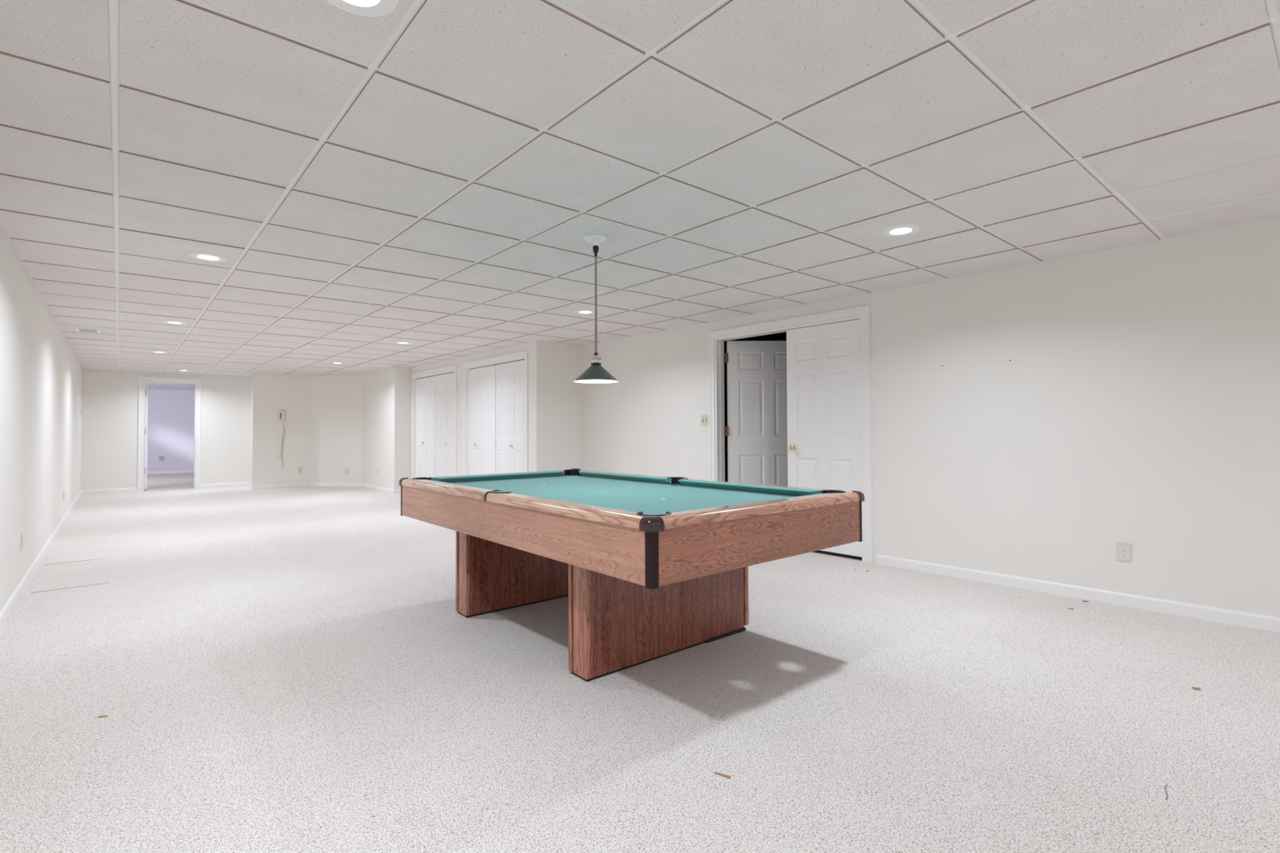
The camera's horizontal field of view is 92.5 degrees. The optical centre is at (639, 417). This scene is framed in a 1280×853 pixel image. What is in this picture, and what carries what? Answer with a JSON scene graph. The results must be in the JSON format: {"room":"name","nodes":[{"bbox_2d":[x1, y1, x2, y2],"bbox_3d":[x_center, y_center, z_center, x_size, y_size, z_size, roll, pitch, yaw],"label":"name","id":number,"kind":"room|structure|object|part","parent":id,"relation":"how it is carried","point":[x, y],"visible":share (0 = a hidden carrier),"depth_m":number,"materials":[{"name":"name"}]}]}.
{"room":"basement game room","nodes":[
{"label":"basement game room","id":0,"kind":"room"},
{"bbox_2d":[0,226,82,612],"bbox_3d":[-4.332,0.055,4.225,0.120,2.320,17.490,1,-2,-40],"label":"wall","id":1,"kind":"structure","parent":0,"point":[41,376],"depth_m":4.57,"materials":[{"name":"paint"}]},
{"bbox_2d":[21,532,23,550],"bbox_3d":[-4.247,0.846,4.213,0.008,0.114,0.070,1,-2,-40],"label":"wall outlet","id":2,"kind":"object","parent":1,"relation":"attached to","point":[22,533],"visible":1,"depth_m":4.20,"materials":[{"name":"white plastic"}]},
{"bbox_2d":[0,490,81,630],"bbox_3d":[-4.276,1.157,4.246,0.013,0.076,17.250,1,-2,-40],"label":"baseboard","id":3,"kind":"structure","parent":1,"relation":"attached to","point":[8,607],"depth_m":4.59,"materials":[{"name":"white paint"}]},
{"bbox_2d":[80,368,252,491],"bbox_3d":[-7.899,0.238,12.590,5.523,2.320,0.120,1,-2,-40],"label":"wall","id":4,"kind":"structure","parent":0,"point":[110,398],"depth_m":11.31,"materials":[{"name":"paint"}]},
{"bbox_2d":[80,487,137,494],"bbox_3d":[-9.569,1.317,11.057,0.773,0.076,0.013,1,-2,-40],"label":"baseboard","id":5,"kind":"structure","parent":4,"relation":"attached to","point":[131,489],"depth_m":11.04,"materials":[{"name":"white paint"}]},
{"bbox_2d":[143,382,148,489],"bbox_3d":[-9.499,0.344,11.790,0.045,2.010,0.794,1,-1,-38],"label":"door","id":6,"kind":"structure","parent":4,"relation":"in","point":[145,473],"depth_m":11.51,"materials":[{"name":"white paint"}]},
{"bbox_2d":[137,376,201,491],"bbox_3d":[-8.958,0.302,11.677,0.944,2.125,0.137,1,-2,-40],"label":"trim","id":7,"kind":"structure","parent":4,"relation":"attached to","point":[197,382],"depth_m":11.62,"materials":[{"name":"white paint"}]},
{"bbox_2d":[200,481,251,488],"bbox_3d":[-7.228,1.347,13.047,3.485,0.076,0.013,1,-2,-40],"label":"baseboard","id":8,"kind":"structure","parent":4,"relation":"attached to","point":[247,483],"depth_m":12.17,"materials":[{"name":"white paint"}]},
{"bbox_2d":[144,389,194,471],"bbox_3d":[-12.408,0.232,16.305,5.220,2.520,0.120,1,-2,-40],"label":"wall","id":9,"kind":"structure","parent":0,"point":[171,412],"depth_m":16.21,"materials":[{"name":"paint"}]},
{"bbox_2d":[159,456,164,461],"bbox_3d":[-12.553,1.068,16.078,0.100,0.120,0.008,1,-2,-40],"label":"wall outlet","id":10,"kind":"object","parent":9,"relation":"attached to","point":[161,458],"visible":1,"depth_m":16.08,"materials":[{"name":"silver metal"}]},
{"bbox_2d":[143,470,193,474],"bbox_3d":[-12.405,1.432,16.192,5.100,0.076,0.013,1,-2,-40],"label":"baseboard","id":11,"kind":"structure","parent":9,"relation":"attached to","point":[173,471],"depth_m":16.18,"materials":[{"name":"white paint"}]},
{"bbox_2d":[251,367,412,489],"bbox_3d":[-5.580,0.209,11.663,3.560,2.320,1.138,-1,-1,18],"label":"wall","id":12,"kind":"structure","parent":0,"point":[359,424],"depth_m":11.94,"materials":[{"name":"paint"}]},
{"bbox_2d":[279,409,285,467],"bbox_3d":[-6.952,0.404,11.914,0.117,1.120,0.070,1,-2,-40],"label":"wall telephone","id":13,"kind":"object","parent":12,"relation":"attached to","point":[282,412],"visible":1,"depth_m":11.91,"materials":[{"name":"beige plastic"}]},
{"bbox_2d":[297,466,302,473],"bbox_3d":[-6.724,1.034,12.134,0.075,0.118,0.008,1,-2,-40],"label":"phone jack","id":14,"kind":"object","parent":12,"relation":"attached to","point":[300,468],"visible":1,"depth_m":12.13,"materials":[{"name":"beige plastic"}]},
{"bbox_2d":[250,482,400,494],"bbox_3d":[-5.625,1.310,11.583,3.514,0.076,1.021,-1,-1,18],"label":"baseboard","id":15,"kind":"structure","parent":12,"relation":"attached to","point":[304,484],"depth_m":11.94,"materials":[{"name":"white paint"}]},
{"bbox_2d":[412,340,544,477],"bbox_3d":[-2.616,0.149,9.266,0.120,2.320,4.250,1,-2,-40],"label":"wall","id":16,"kind":"structure","parent":0,"point":[535,348],"depth_m":7.72,"materials":[{"name":"paint"}]},
{"bbox_2d":[415,375,435,477],"bbox_3d":[-3.680,0.303,10.462,0.069,1.988,0.857,1,-2,-40],"label":"door","id":17,"kind":"structure","parent":16,"relation":"in","point":[425,387],"depth_m":10.44,"materials":[{"name":"white paint"}]},
{"bbox_2d":[411,364,457,478],"bbox_3d":[-3.381,0.255,10.151,0.137,2.110,1.883,1,-2,-40],"label":"trim","id":18,"kind":"structure","parent":16,"relation":"attached to","point":[454,367],"depth_m":10.41,"materials":[{"name":"white paint"}]},
{"bbox_2d":[435,372,454,476],"bbox_3d":[-3.119,0.288,9.802,0.069,1.988,0.854,1,-2,-40],"label":"door","id":19,"kind":"structure","parent":16,"relation":"in","point":[445,383],"depth_m":9.81,"materials":[{"name":"white paint"}]},
{"bbox_2d":[468,364,496,475],"bbox_3d":[-2.291,0.265,8.825,0.074,1.988,0.867,1,-2,-40],"label":"door","id":20,"kind":"structure","parent":16,"relation":"in","point":[482,380],"depth_m":8.79,"materials":[{"name":"white paint"}]},
{"bbox_2d":[462,350,528,475],"bbox_3d":[-1.990,0.216,8.515,0.137,2.110,1.891,1,-2,-40],"label":"trim","id":21,"kind":"structure","parent":16,"relation":"attached to","point":[524,353],"depth_m":8.71,"materials":[{"name":"white paint"}]},
{"bbox_2d":[469,359,524,369],"bbox_3d":[-1.998,-0.749,8.533,0.025,0.015,1.700,1,-2,-40],"label":"trim","id":22,"kind":"structure","parent":16,"relation":"attached to","point":[522,359],"depth_m":8.51,"materials":[{"name":"black paint"}]},
{"bbox_2d":[496,360,524,473],"bbox_3d":[-1.725,0.249,8.162,0.071,1.988,0.850,1,-2,-40],"label":"door","id":23,"kind":"structure","parent":16,"relation":"in","point":[510,420],"depth_m":8.17,"materials":[{"name":"white paint"}]},
{"bbox_2d":[544,341,582,471],"bbox_3d":[-0.993,0.115,7.936,0.630,2.320,0.120,1,-2,-40],"label":"wall","id":24,"kind":"structure","parent":0,"point":[563,362],"depth_m":7.87,"materials":[{"name":"paint"}]},
{"bbox_2d":[0,0,1279,390],"bbox_3d":[-4.521,-1.037,7.865,6.520,0.189,23.240,1,-2,-40],"label":"ceiling","id":25,"kind":"structure","parent":0,"point":[433,175],"depth_m":2.52,"materials":[{"name":"paint"}]},
{"bbox_2d":[75,327,101,333],"bbox_3d":[-6.042,-0.959,6.708,0.205,0.007,0.310,1,-2,-40],"label":"ceiling vent","id":26,"kind":"object","parent":25,"relation":"in","point":[77,329],"visible":1,"depth_m":6.69,"materials":[{"name":"white plastic"}]},
{"bbox_2d":[150,351,168,353],"bbox_3d":[-6.701,-0.917,8.542,0.206,0.008,0.206,1,-2,-40],"label":"recessed light","id":27,"kind":"object","parent":25,"relation":"in","point":[158,352],"visible":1,"depth_m":8.53,"materials":[{"name":"white plastic"}]},
{"bbox_2d":[161,320,186,324],"bbox_3d":[-4.744,-0.972,6.240,0.206,0.008,0.206,1,-2,-40],"label":"recessed light","id":28,"kind":"object","parent":25,"relation":"in","point":[165,322],"visible":1,"depth_m":6.23,"materials":[{"name":"white plastic"}]},
{"bbox_2d":[188,252,227,262],"bbox_3d":[-2.759,-1.027,3.916,0.206,0.008,0.206,1,-2,-40],"label":"recessed light","id":29,"kind":"object","parent":25,"relation":"in","point":[199,255],"visible":1,"depth_m":3.90,"materials":[{"name":"white plastic"}]},
{"bbox_2d":[330,361,344,364],"bbox_3d":[-4.926,-0.896,9.976,0.206,0.008,0.206,1,-2,-40],"label":"recessed light","id":30,"kind":"object","parent":25,"relation":"in","point":[335,362],"visible":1,"depth_m":9.96,"materials":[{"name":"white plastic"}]},
{"bbox_2d":[325,0,399,16],"bbox_3d":[-0.719,-1.083,1.548,0.206,0.008,0.206,1,-2,-40],"label":"recessed light","id":31,"kind":"object","parent":25,"relation":"in","point":[360,7],"visible":1,"depth_m":1.61,"materials":[{"name":"white plastic"}]},
{"bbox_2d":[394,341,411,344],"bbox_3d":[-2.996,-0.949,7.752,0.206,0.008,0.206,1,-2,-40],"label":"recessed light","id":32,"kind":"object","parent":25,"relation":"in","point":[397,342],"visible":1,"depth_m":7.75,"materials":[{"name":"white plastic"}]},
{"bbox_2d":[573,309,595,314],"bbox_3d":[-0.517,-0.999,5.780,0.206,0.008,0.206,1,-2,-40],"label":"recessed light","id":33,"kind":"object","parent":25,"relation":"in","point":[580,311],"visible":0.98,"depth_m":5.77,"materials":[{"name":"white plastic"}]},
{"bbox_2d":[573,234,617,383],"bbox_3d":[-0.256,-0.630,3.562,0.257,0.838,0.257,1,-2,-40],"label":"pendant lamp","id":34,"kind":"object","parent":25,"relation":"hanging from","point":[595,373],"visible":1,"depth_m":3.54,"materials":[{"name":"green metal"}]},
{"bbox_3d":[-0.256,-0.657,3.563,0.012,0.573,0.012,1,-2,-40],"label":"rod","id":35,"kind":"part","parent":34,"relation":"part of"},
{"bbox_3d":[-0.255,-0.261,3.555,0.257,0.100,0.257,1,-2,-40],"label":"lamp shade","id":36,"kind":"part","parent":34,"relation":"part of","materials":[{"name":"green metal"}]},
{"bbox_2d":[881,224,920,236],"bbox_3d":[1.470,-1.054,3.452,0.206,0.008,0.206,1,-2,-40],"label":"recessed light","id":37,"kind":"object","parent":25,"relation":"in","point":[899,230],"visible":1,"depth_m":3.44,"materials":[{"name":"white plastic"}]},
{"bbox_2d":[0,472,1279,852],"bbox_3d":[-3.310,1.324,8.891,9.900,0.081,23.320,1,-2,-40],"label":"floor","id":38,"kind":"structure","parent":0,"point":[287,669],"depth_m":2.40,"materials":[{"name":"carpet"}]},
{"bbox_2d":[398,468,864,681],"bbox_3d":[-0.234,0.769,3.505,1.420,0.788,2.512,1,-2,-40],"label":"pool table","id":39,"kind":"object","parent":38,"relation":"on","point":[644,576],"visible":1,"depth_m":2.86,"materials":[{"name":"brown wood"}]},
{"bbox_3d":[-1.547,0.538,4.004,0.034,0.198,0.034,1,-2,-40],"label":"corner post","id":40,"kind":"part","parent":39,"relation":"part of","materials":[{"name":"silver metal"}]},
{"bbox_3d":[-1.136,0.405,3.552,0.088,0.040,1.215,1,-2,-40],"label":"rail","id":41,"kind":"part","parent":39,"relation":"part of","materials":[{"name":"brown wood"}]},
{"bbox_2d":[423,479,502,491],"bbox_3d":[-1.051,0.405,3.556,0.048,0.039,1.022,1,-2,-40],"label":"cushion","id":42,"kind":"object","parent":39,"relation":"on","point":[424,479],"depth_m":3.48,"materials":[{"name":"teal fabric"}]},
{"bbox_3d":[-1.017,0.422,4.432,1.350,0.040,0.088,1,-2,-40],"label":"rail","id":43,"kind":"part","parent":39,"relation":"part of","materials":[{"name":"brown wood"}]},
{"bbox_2d":[431,471,564,482],"bbox_3d":[-0.973,0.421,4.380,1.053,0.039,0.048,1,-2,-40],"label":"cushion","id":44,"kind":"object","parent":39,"relation":"on","point":[513,476],"depth_m":4.35,"materials":[{"name":"teal fabric"}]},
{"bbox_3d":[-0.726,0.372,3.096,0.080,0.004,0.163,1,-2,-40],"label":"pocket plate","id":45,"kind":"part","parent":39,"relation":"part of","materials":[{"name":"brown plastic"}]},
{"bbox_3d":[-0.653,0.895,3.967,1.039,0.535,0.130,1,-2,-40],"label":"leg","id":46,"kind":"part","parent":39,"relation":"part of","materials":[{"name":"brown wood"}]},
{"bbox_3d":[-0.341,0.383,2.617,0.088,0.040,1.215,1,-2,-40],"label":"rail","id":47,"kind":"part","parent":39,"relation":"part of","materials":[{"name":"brown wood"}]},
{"bbox_2d":[509,492,637,512],"bbox_3d":[-0.323,0.385,2.701,0.048,0.039,1.022,1,-2,-40],"label":"cushion","id":48,"kind":"object","parent":39,"relation":"on","point":[582,504],"depth_m":2.61,"materials":[{"name":"teal fabric"}]},
{"bbox_3d":[-0.129,0.418,4.408,0.088,0.040,1.215,1,-2,-40],"label":"rail","id":49,"kind":"part","parent":39,"relation":"part of","materials":[{"name":"brown wood"}]},
{"bbox_2d":[578,471,671,484],"bbox_3d":[-0.147,0.416,4.325,0.048,0.039,1.022,1,-2,-40],"label":"cushion","id":50,"kind":"object","parent":39,"relation":"on","point":[591,474],"depth_m":4.26,"materials":[{"name":"teal fabric"}]},
{"bbox_3d":[0.042,0.493,2.136,0.034,0.198,0.034,1,-2,-40],"label":"corner post","id":51,"kind":"part","parent":39,"relation":"part of","materials":[{"name":"brown plastic"}]},
{"bbox_3d":[0.129,0.873,3.048,1.039,0.535,0.125,1,-2,-40],"label":"leg","id":52,"kind":"part","parent":39,"relation":"part of","materials":[{"name":"brown wood"}]},
{"bbox_3d":[0.255,0.384,3.930,0.080,0.004,0.163,1,-2,-40],"label":"pocket plate","id":53,"kind":"part","parent":39,"relation":"part of","materials":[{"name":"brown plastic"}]},
{"bbox_2d":[671,493,826,512],"bbox_3d":[0.503,0.380,2.645,1.053,0.039,0.048,1,-2,-40],"label":"cushion","id":54,"kind":"object","parent":39,"relation":"on","point":[708,508],"depth_m":2.57,"materials":[{"name":"teal fabric"}]},
{"bbox_2d":[678,479,822,496],"bbox_3d":[0.581,0.396,3.469,0.048,0.039,1.022,1,-2,-40],"label":"cushion","id":55,"kind":"object","parent":39,"relation":"on","point":[693,483],"depth_m":3.43,"materials":[{"name":"teal fabric"}]},
{"bbox_3d":[0.547,0.378,2.594,1.350,0.040,0.088,1,-2,-40],"label":"rail","id":56,"kind":"part","parent":39,"relation":"part of","materials":[{"name":"brown wood"}]},
{"bbox_3d":[0.666,0.395,3.474,0.088,0.040,1.215,1,-2,-40],"label":"rail","id":57,"kind":"part","parent":39,"relation":"part of","materials":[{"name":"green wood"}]},
{"bbox_3d":[1.077,0.506,3.016,0.034,0.198,0.034,1,-2,-40],"label":"corner post","id":58,"kind":"part","parent":39,"relation":"part of","materials":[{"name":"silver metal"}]},
{"bbox_2d":[714,772,730,778],"bbox_3d":[0.261,1.128,1.933,0.057,0.002,0.013,-1,-1,28],"label":"leaf","id":59,"kind":"object","parent":38,"relation":"on","point":[717,773],"visible":1,"depth_m":1.93,"materials":[{"name":"brown plant"}]},
{"bbox_2d":[1191,687,1200,690],"bbox_3d":[2.324,1.131,2.558,0.025,0.004,0.025,-1,-1,22],"label":"carpet lint","id":60,"kind":"object","parent":38,"relation":"on","point":[1193,688],"visible":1,"depth_m":2.56},
{"bbox_2d":[724,337,775,481],"bbox_3d":[2.330,-0.063,7.235,3.320,2.620,6.200,1,-2,-40],"label":"wall","id":61,"kind":"structure","parent":0,"point":[758,339],"depth_m":10.40,"materials":[{"name":"black"}]},
{"bbox_2d":[724,332,786,345],"bbox_3d":[2.324,-1.333,7.260,3.320,0.280,6.200,1,-2,-40],"label":"ceiling","id":62,"kind":"structure","parent":0,"point":[781,336],"depth_m":9.18,"materials":[{"name":"black"}]},
{"bbox_2d":[582,217,1279,617],"bbox_3d":[2.324,0.034,4.622,0.120,2.320,9.470,1,-2,-41],"label":"wall","id":63,"kind":"structure","parent":0,"point":[1135,402],"depth_m":4.00,"materials":[{"name":"paint"}]},
{"bbox_2d":[700,414,709,426],"bbox_3d":[0.675,0.024,6.409,0.019,0.114,0.116,1,-2,-40],"label":"light switch","id":64,"kind":"object","parent":63,"relation":"attached to","point":[704,418],"visible":1,"depth_m":6.41,"materials":[{"name":"beige plastic"}]},
{"bbox_2d":[724,340,787,486],"bbox_3d":[1.326,0.191,6.358,0.887,1.985,0.051,0,-1,0],"label":"door","id":65,"kind":"structure","parent":63,"relation":"in","point":[756,430],"depth_m":6.36,"materials":[{"name":"white paint"}]},
{"bbox_2d":[708,305,872,563],"bbox_3d":[1.350,0.146,5.724,0.137,2.110,1.775,1,-2,-41],"label":"trim","id":66,"kind":"structure","parent":63,"relation":"attached to","point":[716,373],"depth_m":5.48,"materials":[{"name":"white paint"}]},
{"bbox_2d":[786,319,862,560],"bbox_3d":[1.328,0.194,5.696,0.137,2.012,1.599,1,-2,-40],"label":"door","id":67,"kind":"structure","parent":63,"relation":"in","point":[824,433],"depth_m":5.35,"materials":[{"name":"white paint"}]},
{"bbox_3d":[1.375,0.272,5.585,0.066,0.063,0.063,1,-2,-40],"label":"knob","id":68,"kind":"part","parent":67,"relation":"part of","materials":[{"name":"gold metal"}]},
{"bbox_2d":[876,554,1279,632],"bbox_3d":[3.616,1.099,3.023,0.013,0.076,5.160,1,-2,-41],"label":"baseboard","id":69,"kind":"structure","parent":63,"relation":"attached to","point":[1182,609],"depth_m":3.85,"materials":[{"name":"white paint"}]},
{"bbox_2d":[1116,542,1131,562],"bbox_3d":[2.975,0.824,3.767,0.009,0.114,0.072,1,-2,-40],"label":"wall outlet","id":70,"kind":"object","parent":63,"relation":"attached to","point":[1123,549],"visible":1,"depth_m":3.76,"materials":[{"name":"white plastic"}]},
{"bbox_2d":[1120,552,1127,557],"bbox_3d":[2.973,0.843,3.765,0.002,0.025,0.033,1,-2,-41],"label":"socket","id":71,"kind":"object","parent":70,"relation":"attached to","point":[1122,554],"depth_m":3.76,"materials":[{"name":"white plastic"}]},
{"bbox_2d":[1120,546,1127,551],"bbox_3d":[2.973,0.804,3.765,0.002,0.025,0.033,1,-2,-41],"label":"socket","id":72,"kind":"object","parent":70,"relation":"attached to","point":[1122,548],"depth_m":3.76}
]}

